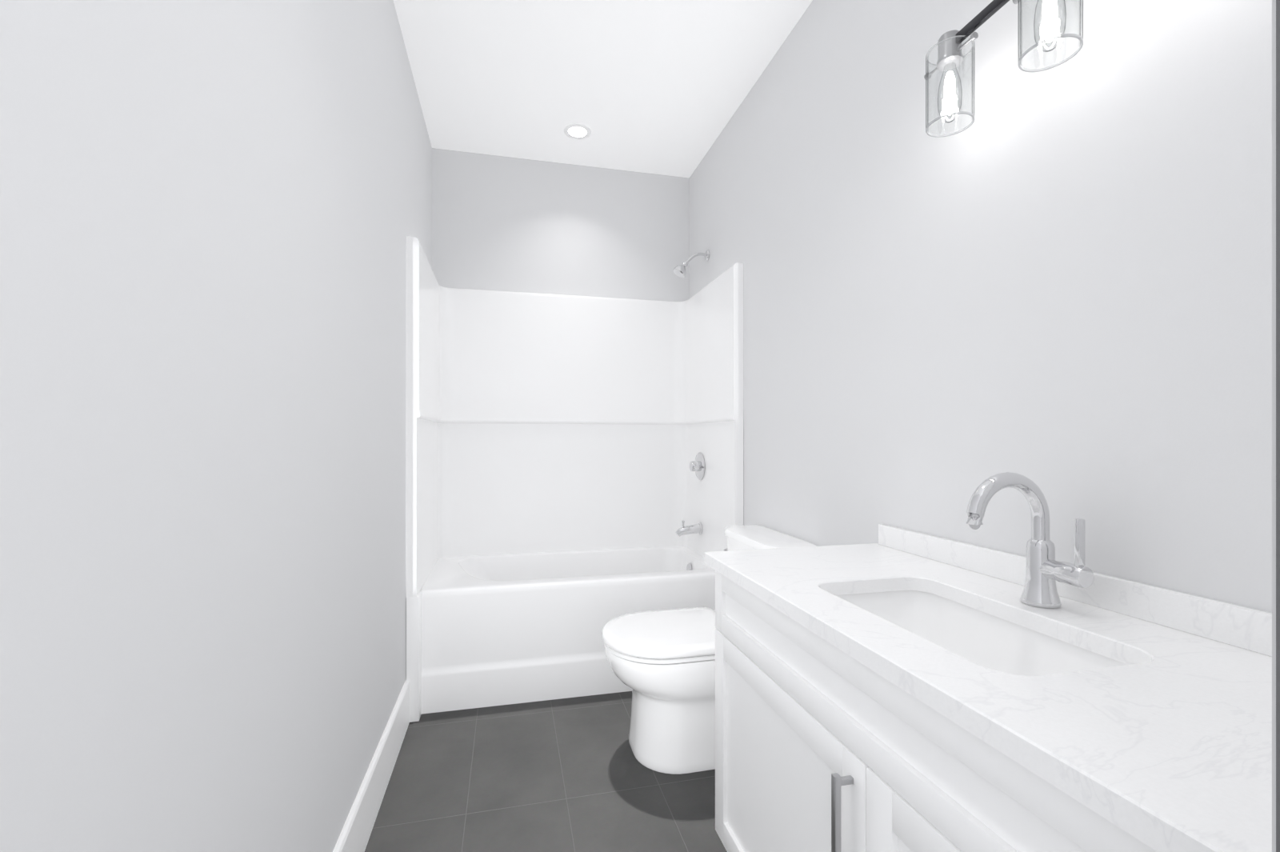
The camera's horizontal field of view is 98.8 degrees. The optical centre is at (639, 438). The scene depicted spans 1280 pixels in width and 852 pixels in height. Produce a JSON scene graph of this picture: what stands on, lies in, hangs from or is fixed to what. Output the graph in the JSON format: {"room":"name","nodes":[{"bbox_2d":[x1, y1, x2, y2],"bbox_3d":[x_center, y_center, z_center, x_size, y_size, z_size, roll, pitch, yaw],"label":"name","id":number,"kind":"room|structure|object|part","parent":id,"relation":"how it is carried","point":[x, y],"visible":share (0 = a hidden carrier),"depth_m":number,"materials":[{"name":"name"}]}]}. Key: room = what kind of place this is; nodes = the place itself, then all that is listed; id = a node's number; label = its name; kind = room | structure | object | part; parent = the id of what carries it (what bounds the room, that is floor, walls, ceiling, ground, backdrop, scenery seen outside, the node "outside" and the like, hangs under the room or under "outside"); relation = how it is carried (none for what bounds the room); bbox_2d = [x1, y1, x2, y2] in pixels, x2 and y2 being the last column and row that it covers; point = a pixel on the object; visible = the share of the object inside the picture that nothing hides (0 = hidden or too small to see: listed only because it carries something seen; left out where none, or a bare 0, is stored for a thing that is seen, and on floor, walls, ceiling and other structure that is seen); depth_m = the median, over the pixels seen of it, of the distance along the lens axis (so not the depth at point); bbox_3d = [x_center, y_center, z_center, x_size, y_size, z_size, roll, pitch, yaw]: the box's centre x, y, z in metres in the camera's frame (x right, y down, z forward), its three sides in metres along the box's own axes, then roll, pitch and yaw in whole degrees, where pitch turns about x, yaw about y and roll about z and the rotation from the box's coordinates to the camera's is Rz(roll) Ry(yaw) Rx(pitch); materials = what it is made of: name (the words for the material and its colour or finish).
{"room":"bathroom","nodes":[
{"label":"bathroom","id":0,"kind":"room"},
{"bbox_2d":[0,0,431,851],"bbox_3d":[-0.770,-0.228,1.171,0.100,2.875,4.237,0,0,-14],"label":"wall","id":1,"kind":"structure","parent":0,"point":[209,209],"depth_m":0.78,"materials":[{"name":"paint"}]},
{"bbox_2d":[332,679,409,851],"bbox_3d":[-0.623,1.120,0.807,0.016,0.180,3.260,0,0,-14],"label":"baseboard","id":2,"kind":"structure","parent":1,"relation":"attached to","point":[355,834],"depth_m":1.75,"materials":[{"name":"white paint"}]},
{"bbox_2d":[364,691,727,851],"bbox_3d":[0.033,1.260,1.364,1.750,0.100,4.237,0,0,-14],"label":"floor","id":3,"kind":"structure","parent":0,"point":[562,774],"depth_m":1.88,"materials":[{"name":"tile"}]},
{"bbox_2d":[406,236,743,722],"bbox_3d":[-0.341,0.175,2.918,1.544,2.070,0.834,0,0,-14],"label":"shower","id":4,"kind":"object","parent":3,"relation":"on","point":[574,463],"visible":0.85,"depth_m":3.14,"materials":[{"name":"white plastic"}]},
{"bbox_3d":[0.276,0.516,3.151,0.151,0.092,0.074,0,0,-13],"label":"spout","id":5,"kind":"part","parent":4,"relation":"part of","materials":[{"name":"silver metal"}]},
{"bbox_3d":[0.322,0.160,3.160,0.058,0.160,0.166,0,0,-13],"label":"valve trim","id":6,"kind":"part","parent":4,"relation":"part of","materials":[{"name":"silver metal"}]},
{"bbox_2d":[601,524,816,774],"bbox_3d":[0.227,0.802,2.196,0.760,0.815,0.558,0,0,-14],"label":"toilet","id":7,"kind":"object","parent":3,"relation":"on","point":[666,658],"visible":0.57,"depth_m":2.00,"materials":[{"name":"white ceramic"}]},
{"bbox_3d":[0.121,0.772,2.170,0.543,0.058,0.456,0,0,-13],"label":"seat","id":8,"kind":"part","parent":7,"relation":"part of","materials":[{"name":"white plastic"}]},
{"bbox_3d":[0.232,1.006,2.197,0.749,0.408,0.446,0,0,-13],"label":"bowl","id":9,"kind":"part","parent":7,"relation":"part of","materials":[{"name":"white ceramic"}]},
{"bbox_3d":[0.508,0.598,2.263,0.182,0.405,0.558,0,0,-13],"label":"tank","id":10,"kind":"part","parent":7,"relation":"part of","materials":[{"name":"white ceramic"}]},
{"bbox_2d":[704,524,1271,851],"bbox_3d":[0.602,0.737,1.038,0.588,0.947,1.234,0,0,-14],"label":"vanity","id":11,"kind":"object","parent":3,"relation":"on","point":[901,692],"visible":0.99,"depth_m":0.87,"materials":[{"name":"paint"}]},
{"bbox_2d":[835,590,1126,675],"bbox_3d":[0.583,0.433,1.022,0.350,0.150,0.565,0,0,-13],"label":"sink basin","id":12,"kind":"object","parent":11,"relation":"in","point":[989,638],"depth_m":1.13,"materials":[{"name":"white ceramic"}]},
{"bbox_2d":[966,472,1094,607],"bbox_3d":[0.727,0.195,1.036,0.203,0.259,0.121,0,0,-14],"label":"faucet","id":13,"kind":"object","parent":11,"relation":"on","point":[1042,570],"visible":1,"depth_m":1.05,"materials":[{"name":"silver metal"}]},
{"bbox_2d":[432,148,689,301],"bbox_3d":[-0.450,-0.228,3.375,1.550,2.875,0.100,0,0,-14],"label":"wall","id":14,"kind":"structure","parent":0,"point":[500,223],"depth_m":3.31,"materials":[{"name":"paint"}]},
{"bbox_2d":[393,0,812,177],"bbox_3d":[0.033,-1.715,1.364,1.750,0.100,4.237,0,0,-14],"label":"ceiling","id":15,"kind":"structure","parent":0,"point":[654,84],"depth_m":2.50,"materials":[{"name":"paint"}]},
{"bbox_2d":[564,123,591,139],"bbox_3d":[-0.338,-1.661,2.973,0.148,0.007,0.148,0,0,-14],"label":"recessed light","id":16,"kind":"object","parent":15,"relation":"in","point":[576,131],"visible":1,"depth_m":2.97,"materials":[{"name":"white paint"}]},
{"bbox_2d":[689,0,1271,612],"bbox_3d":[0.835,-0.228,1.556,0.100,2.875,4.237,0,0,-14],"label":"wall","id":17,"kind":"structure","parent":0,"point":[1067,290],"depth_m":1.25,"materials":[{"name":"paint"}]},
{"bbox_2d":[672,249,709,278],"bbox_3d":[0.292,-1.006,3.155,0.208,0.170,0.080,0,0,-14],"label":"shower head","id":18,"kind":"object","parent":17,"relation":"attached to","point":[680,271],"depth_m":3.14,"materials":[{"name":"silver metal"}]},
{"bbox_2d":[924,0,1083,137],"bbox_3d":[0.816,-0.899,1.056,0.170,0.334,0.634,0,0,-14],"label":"sconce","id":19,"kind":"object","parent":17,"relation":"attached to","point":[950,46],"visible":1,"depth_m":1.24,"materials":[{"name":"clear glass"}]},
{"bbox_3d":[0.725,-0.820,1.285,0.100,0.175,0.100,0,0,-13],"label":"lamp shade","id":20,"kind":"part","parent":19,"relation":"part of","materials":[{"name":"clear glass"}]},
{"bbox_3d":[0.725,-0.807,1.285,0.050,0.130,0.050,0,0,-13],"label":"bulb","id":21,"kind":"part","parent":19,"relation":"part of","materials":[{"name":"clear glass"}]},
{"bbox_3d":[0.782,-0.807,1.048,0.050,0.130,0.050,0,0,-13],"label":"bulb","id":22,"kind":"part","parent":19,"relation":"part of","materials":[{"name":"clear glass"}]},
{"bbox_3d":[0.782,-0.820,1.048,0.100,0.175,0.100,0,0,-13],"label":"lamp shade","id":23,"kind":"part","parent":19,"relation":"part of","materials":[{"name":"clear glass"}]},
{"bbox_2d":[1272,0,1279,851],"bbox_3d":[0.730,-0.228,0.362,0.662,2.875,0.130,0,0,-14],"label":"door frame","id":24,"kind":"structure","parent":17,"relation":"attached to","point":[1274,2],"depth_m":0.34,"materials":[{"name":"paint"}]}
]}

